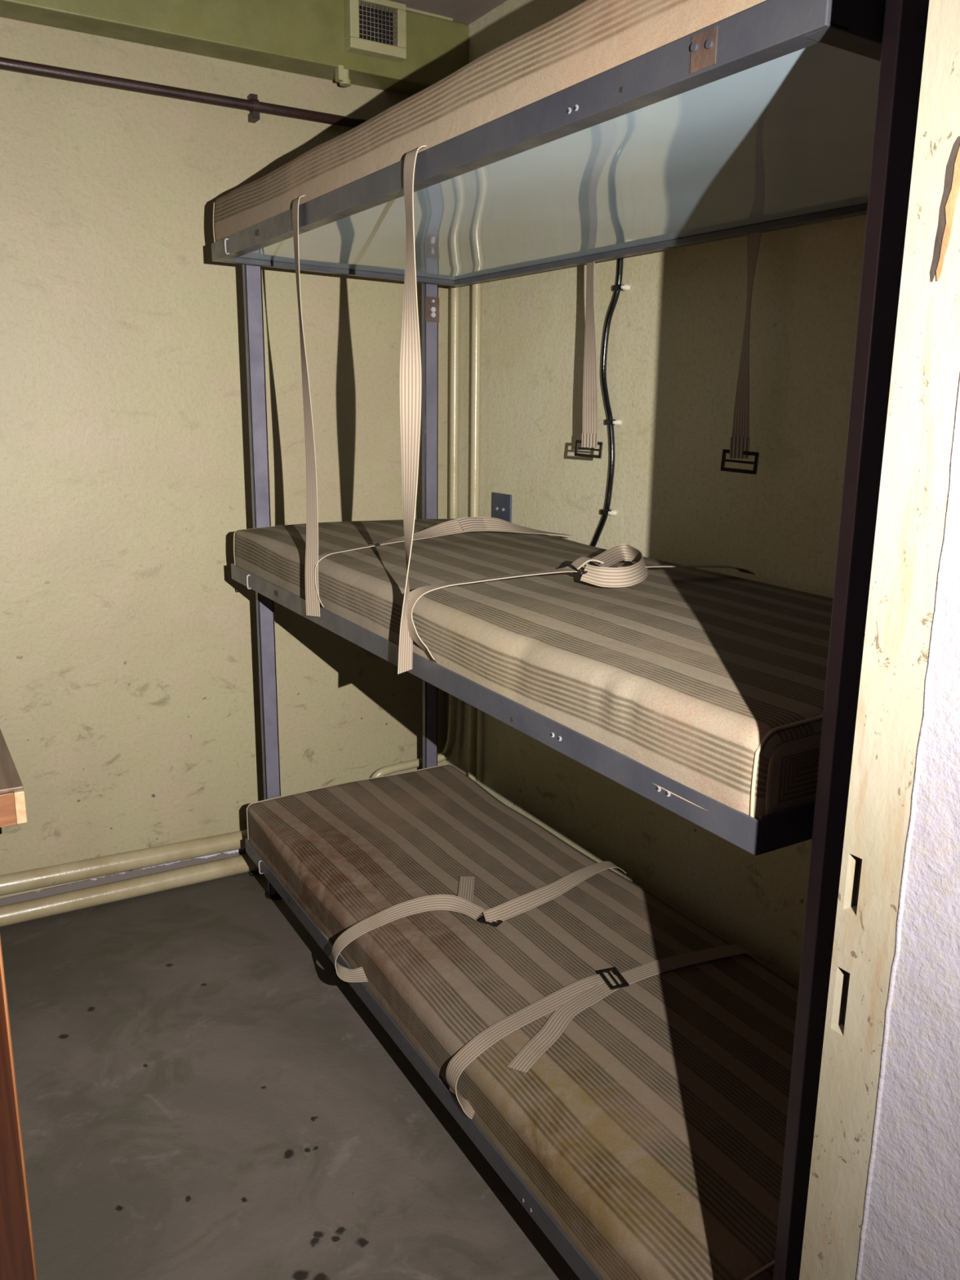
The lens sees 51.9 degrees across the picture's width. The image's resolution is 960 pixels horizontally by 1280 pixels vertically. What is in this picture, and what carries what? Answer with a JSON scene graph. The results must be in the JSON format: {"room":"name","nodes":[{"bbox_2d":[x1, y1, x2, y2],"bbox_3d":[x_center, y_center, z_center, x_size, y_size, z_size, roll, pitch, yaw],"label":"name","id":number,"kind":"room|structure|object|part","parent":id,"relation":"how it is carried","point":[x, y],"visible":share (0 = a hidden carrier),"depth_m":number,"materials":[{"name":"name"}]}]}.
{"room":"dormitory","nodes":[
{"label":"dormitory","id":0,"kind":"room"},
{"bbox_2d":[0,937,37,1279],"bbox_3d":[-0.515,0.214,0.716,0.042,1.948,0.761,-1,13,-8],"label":"door","id":1,"kind":"structure","parent":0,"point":[17,1254],"depth_m":1.16,"materials":[{"name":"orange wood"}]},
{"bbox_2d":[0,17,448,898],"bbox_3d":[-1.581,-0.394,2.313,3.620,2.410,0.120,-7,15,-30],"label":"wall","id":2,"kind":"structure","parent":0,"point":[130,700],"depth_m":2.67,"materials":[{"name":"beige paint"}]},
{"bbox_2d":[0,848,247,906],"bbox_3d":[-1.527,0.759,2.547,3.300,0.060,0.005,-7,15,-30],"label":"baseboard","id":3,"kind":"structure","parent":2,"relation":"attached to","point":[160,868],"depth_m":2.83,"materials":[{"name":"beige paint"}]},
{"bbox_2d":[0,829,247,895],"bbox_3d":[-1.514,0.691,2.480,3.270,0.085,0.052,-7,15,-30],"label":"pipe","id":4,"kind":"object","parent":2,"relation":"attached to","point":[31,879],"visible":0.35,"depth_m":2.75,"materials":[{"name":"beige metal"}]},
{"bbox_2d":[0,853,258,927],"bbox_3d":[-1.513,0.769,2.495,3.270,0.062,0.054,-7,15,-30],"label":"pipe","id":5,"kind":"object","parent":2,"relation":"attached to","point":[80,899],"visible":0.51,"depth_m":2.77,"materials":[{"name":"beige metal"}]},
{"bbox_2d":[0,57,367,128],"bbox_3d":[-1.507,-1.280,2.049,3.270,0.062,0.044,-7,15,-30],"label":"ceiling pipe","id":6,"kind":"object","parent":2,"relation":"attached to","point":[252,104],"visible":0.85,"depth_m":2.47,"materials":[{"name":"brown metal"}]},
{"bbox_2d":[0,0,468,95],"bbox_3d":[-1.474,-1.464,1.984,3.300,0.174,0.112,-7,15,-30],"label":"air duct","id":7,"kind":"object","parent":2,"relation":"attached to","point":[307,37],"depth_m":2.49,"materials":[{"name":"green metal"}]},
{"bbox_2d":[335,64,351,87],"bbox_3d":[-0.361,-1.490,2.610,0.040,0.040,0.032,-7,15,-30],"label":"fitting","id":8,"kind":"object","parent":2,"relation":"attached to","point":[342,75],"visible":1,"depth_m":2.60,"materials":[{"name":"beige paint"}]},
{"bbox_2d":[344,0,406,62],"bbox_3d":[-0.274,-1.613,2.599,0.162,0.131,0.038,-7,15,-30],"label":"air vent","id":9,"kind":"object","parent":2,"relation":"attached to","point":[371,28],"visible":1,"depth_m":2.60,"materials":[{"name":"beige metal"}]},
{"bbox_2d":[370,285,459,777],"bbox_3d":[-0.208,-0.507,2.978,0.301,2.112,0.054,-4,14,-21],"label":"riser pipe","id":10,"kind":"object","parent":2,"relation":"attached to","point":[455,291],"visible":0.48,"depth_m":3.00,"materials":[{"name":"metal"}]},
{"bbox_2d":[0,869,580,1279],"bbox_3d":[-0.411,1.297,0.681,3.620,0.120,4.720,-7,15,-30],"label":"floor","id":11,"kind":"structure","parent":0,"point":[202,1093],"depth_m":1.95,"materials":[{"name":"concrete"}]},
{"bbox_2d":[0,728,26,834],"bbox_3d":[-1.326,0.597,1.785,0.913,0.724,0.578,-7,15,-30],"label":"wooden table","id":12,"kind":"object","parent":11,"relation":"on","point":[12,798],"visible":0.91,"depth_m":1.70,"materials":[{"name":"brown wood"}]},
{"bbox_2d":[211,0,929,1279],"bbox_3d":[0.095,-0.070,1.951,0.698,1.980,1.929,-7,15,-30],"label":"bunk bed","id":13,"kind":"object","parent":11,"relation":"on","point":[770,115],"visible":0.36,"depth_m":1.28,"materials":[{"name":"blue metal"}]},
{"bbox_3d":[-0.577,-0.115,2.644,0.043,1.740,0.020,-7,15,-30],"label":"post","id":14,"kind":"part","parent":13,"relation":"part of","materials":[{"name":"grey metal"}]},
{"bbox_2d":[292,195,319,617],"bbox_3d":[-0.342,-0.447,1.963,0.029,0.813,0.046,-5,14,-24],"label":"strap","id":15,"kind":"object","parent":13,"relation":"hanging from","point":[313,606],"visible":0.95,"depth_m":1.99,"materials":[{"name":"beige fabric"}]},
{"bbox_3d":[-0.347,-0.958,2.530,0.669,0.052,0.020,-7,15,-29],"label":"rail","id":16,"kind":"part","parent":13,"relation":"part of","materials":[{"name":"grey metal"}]},
{"bbox_2d":[397,145,426,674],"bbox_3d":[-0.101,-0.338,1.566,0.064,0.813,0.042,11,17,38],"label":"strap","id":17,"kind":"object","parent":13,"relation":"hanging from","point":[411,380],"visible":0.94,"depth_m":1.55,"materials":[{"name":"beige fabric"}]},
{"bbox_3d":[-0.184,0.748,1.972,0.066,0.044,1.818,-7,15,-30],"label":"rail","id":18,"kind":"part","parent":13,"relation":"part of","materials":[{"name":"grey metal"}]},
{"bbox_3d":[-0.147,-0.164,2.898,0.042,1.730,0.020,-7,15,-30],"label":"post","id":19,"kind":"part","parent":13,"relation":"part of","materials":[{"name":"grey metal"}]},
{"bbox_3d":[-0.132,-0.909,2.715,0.044,0.065,0.004,-7,15,-30],"label":"bolt plate","id":20,"kind":"part","parent":13,"relation":"part of","materials":[{"name":"metal"}]},
{"bbox_2d":[213,0,767,242],"bbox_3d":[0.117,-0.830,1.762,0.671,0.144,1.828,-7,15,-30],"label":"mattress","id":21,"kind":"object","parent":13,"relation":"on","point":[591,38],"visible":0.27,"depth_m":1.30,"materials":[{"name":"beige fabric"}]},
{"bbox_3d":[-0.164,0.015,1.817,0.030,0.066,1.830,-7,15,-30],"label":"rail","id":22,"kind":"part","parent":13,"relation":"part of","materials":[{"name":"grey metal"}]},
{"bbox_2d":[246,764,798,1279],"bbox_3d":[0.088,0.651,2.120,0.688,0.142,1.817,-7,15,-30],"label":"mattress","id":23,"kind":"object","parent":13,"relation":"on","point":[651,1131],"visible":0.77,"depth_m":1.78,"materials":[{"name":"beige fabric"}]},
{"bbox_2d":[331,861,626,982],"bbox_3d":[0.024,0.605,2.175,0.726,0.142,0.229,-7,15,-30],"label":"strap","id":24,"kind":"object","parent":23,"relation":"on","point":[463,903],"visible":1,"depth_m":2.09,"materials":[{"name":"fabric"}]},
{"bbox_2d":[445,944,764,1119],"bbox_3d":[0.258,0.698,1.823,0.698,0.127,0.136,-9,16,-36],"label":"strap","id":25,"kind":"object","parent":23,"relation":"on","point":[571,1000],"visible":1,"depth_m":1.75,"materials":[{"name":"fabric"}]},
{"bbox_3d":[-0.162,-0.739,1.612,0.030,0.059,1.838,-7,15,-30],"label":"rail","id":26,"kind":"part","parent":13,"relation":"part of","materials":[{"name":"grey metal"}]},
{"bbox_2d":[233,518,833,820],"bbox_3d":[0.120,-0.078,1.968,0.689,0.156,1.820,-7,15,-30],"label":"mattress","id":27,"kind":"object","parent":13,"relation":"on","point":[713,682],"visible":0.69,"depth_m":1.47,"materials":[{"name":"beige fabric"}]},
{"bbox_2d":[314,516,573,608],"bbox_3d":[-0.068,-0.189,2.240,0.710,0.166,0.076,-9,16,-37],"label":"strap","id":28,"kind":"object","parent":27,"relation":"on","point":[463,525],"visible":0.93,"depth_m":2.27,"materials":[{"name":"beige fabric"}]},
{"bbox_2d":[401,543,755,662],"bbox_3d":[0.201,-0.074,1.798,0.714,0.164,0.191,-7,15,-30],"label":"strap","id":29,"kind":"object","parent":27,"relation":"on","point":[597,571],"visible":0.98,"depth_m":1.72,"materials":[{"name":"fabric"}]},
{"bbox_3d":[0.117,-0.762,1.778,0.675,0.034,1.826,-7,15,-30],"label":"deck panel","id":30,"kind":"part","parent":13,"relation":"part of","materials":[{"name":"grey metal"}]},
{"bbox_2d":[573,261,603,458],"bbox_3d":[0.253,-0.657,2.231,0.029,0.484,0.066,-9,16,-36],"label":"strap","id":31,"kind":"object","parent":13,"relation":"hanging from","point":[589,435],"visible":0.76,"depth_m":2.25,"materials":[{"name":"fabric"}]},
{"bbox_3d":[0.402,-0.797,1.941,0.024,0.059,1.829,-7,15,-30],"label":"rail","id":32,"kind":"part","parent":13,"relation":"part of","materials":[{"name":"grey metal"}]},
{"bbox_2d":[720,231,761,474],"bbox_3d":[0.499,-0.551,1.828,0.077,0.479,0.038,12,17,41],"label":"strap","id":33,"kind":"object","parent":13,"relation":"hanging from","point":[740,438],"visible":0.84,"depth_m":1.85,"materials":[{"name":"fabric"}]},
{"bbox_3d":[0.570,0.171,1.228,0.651,0.044,0.030,-7,15,-30],"label":"rail","id":34,"kind":"part","parent":13,"relation":"part of","materials":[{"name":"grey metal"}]},
{"bbox_3d":[0.582,-0.581,1.025,0.678,0.056,0.030,-7,15,-30],"label":"rail","id":35,"kind":"part","parent":13,"relation":"part of","materials":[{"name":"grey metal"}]},
{"bbox_3d":[0.387,0.142,1.056,0.043,1.980,0.121,8,15,28],"label":"post","id":36,"kind":"part","parent":13,"relation":"part of","materials":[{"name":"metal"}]},
{"bbox_2d":[390,0,506,25],"bbox_3d":[-0.383,-1.157,0.112,3.620,0.100,4.720,-7,15,-30],"label":"ceiling","id":37,"kind":"structure","parent":0,"point":[463,11],"depth_m":2.63,"materials":[{"name":"paint"}]},
{"bbox_2d":[446,0,866,987],"bbox_3d":[0.546,-0.338,2.180,0.120,2.410,2.314,-7,15,-30],"label":"wall","id":38,"kind":"structure","parent":0,"point":[675,340],"depth_m":2.25,"materials":[{"name":"paint"}]},
{"bbox_2d":[405,7,453,22],"bbox_3d":[-0.395,-1.664,2.527,0.740,0.006,0.013,-7,15,-30],"label":"trim","id":39,"kind":"structure","parent":38,"relation":"attached to","point":[408,10],"depth_m":2.68,"materials":[{"name":"beige paint"}]},
{"bbox_2d":[467,282,481,782],"bbox_3d":[-0.005,-0.378,2.957,0.056,1.883,0.031,-7,15,-30],"label":"riser pipe","id":40,"kind":"object","parent":38,"relation":"attached to","point":[477,287],"visible":0.36,"depth_m":2.89,"materials":[{"name":"metal"}]},
{"bbox_2d":[491,492,511,522],"bbox_3d":[0.061,-0.378,2.869,0.009,0.095,0.103,-7,15,-30],"label":"wall plate","id":41,"kind":"object","parent":38,"relation":"attached to","point":[501,504],"visible":0.72,"depth_m":2.86,"materials":[{"name":"blue"}]},
{"bbox_2d":[590,257,630,546],"bbox_3d":[0.301,-0.690,2.380,0.022,1.800,0.141,-7,15,-30],"label":"cable","id":42,"kind":"object","parent":38,"relation":"attached to","point":[618,287],"visible":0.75,"depth_m":2.38,"materials":[{"name":"black rubber"}]},
{"bbox_2d":[860,437,959,1279],"bbox_3d":[-0.148,0.144,0.068,3.540,2.410,0.686,-7,15,-30],"label":"wall","id":43,"kind":"structure","parent":0,"point":[913,1231],"depth_m":0.70,"materials":[{"name":"white paint"}]},
{"bbox_2d":[799,0,959,1279],"bbox_3d":[0.295,0.214,0.739,0.020,1.980,0.052,-7,15,-30],"label":"trim","id":44,"kind":"structure","parent":43,"relation":"attached to","point":[914,483],"depth_m":0.69,"materials":[{"name":"beige paint"}]},
{"bbox_2d":[929,136,959,281],"bbox_3d":[0.293,-0.270,0.620,0.001,0.084,0.013,-7,15,-30],"label":"trim","id":45,"kind":"structure","parent":43,"relation":"attached to","point":[950,166],"depth_m":0.62,"materials":[{"name":"wood"}]}
]}

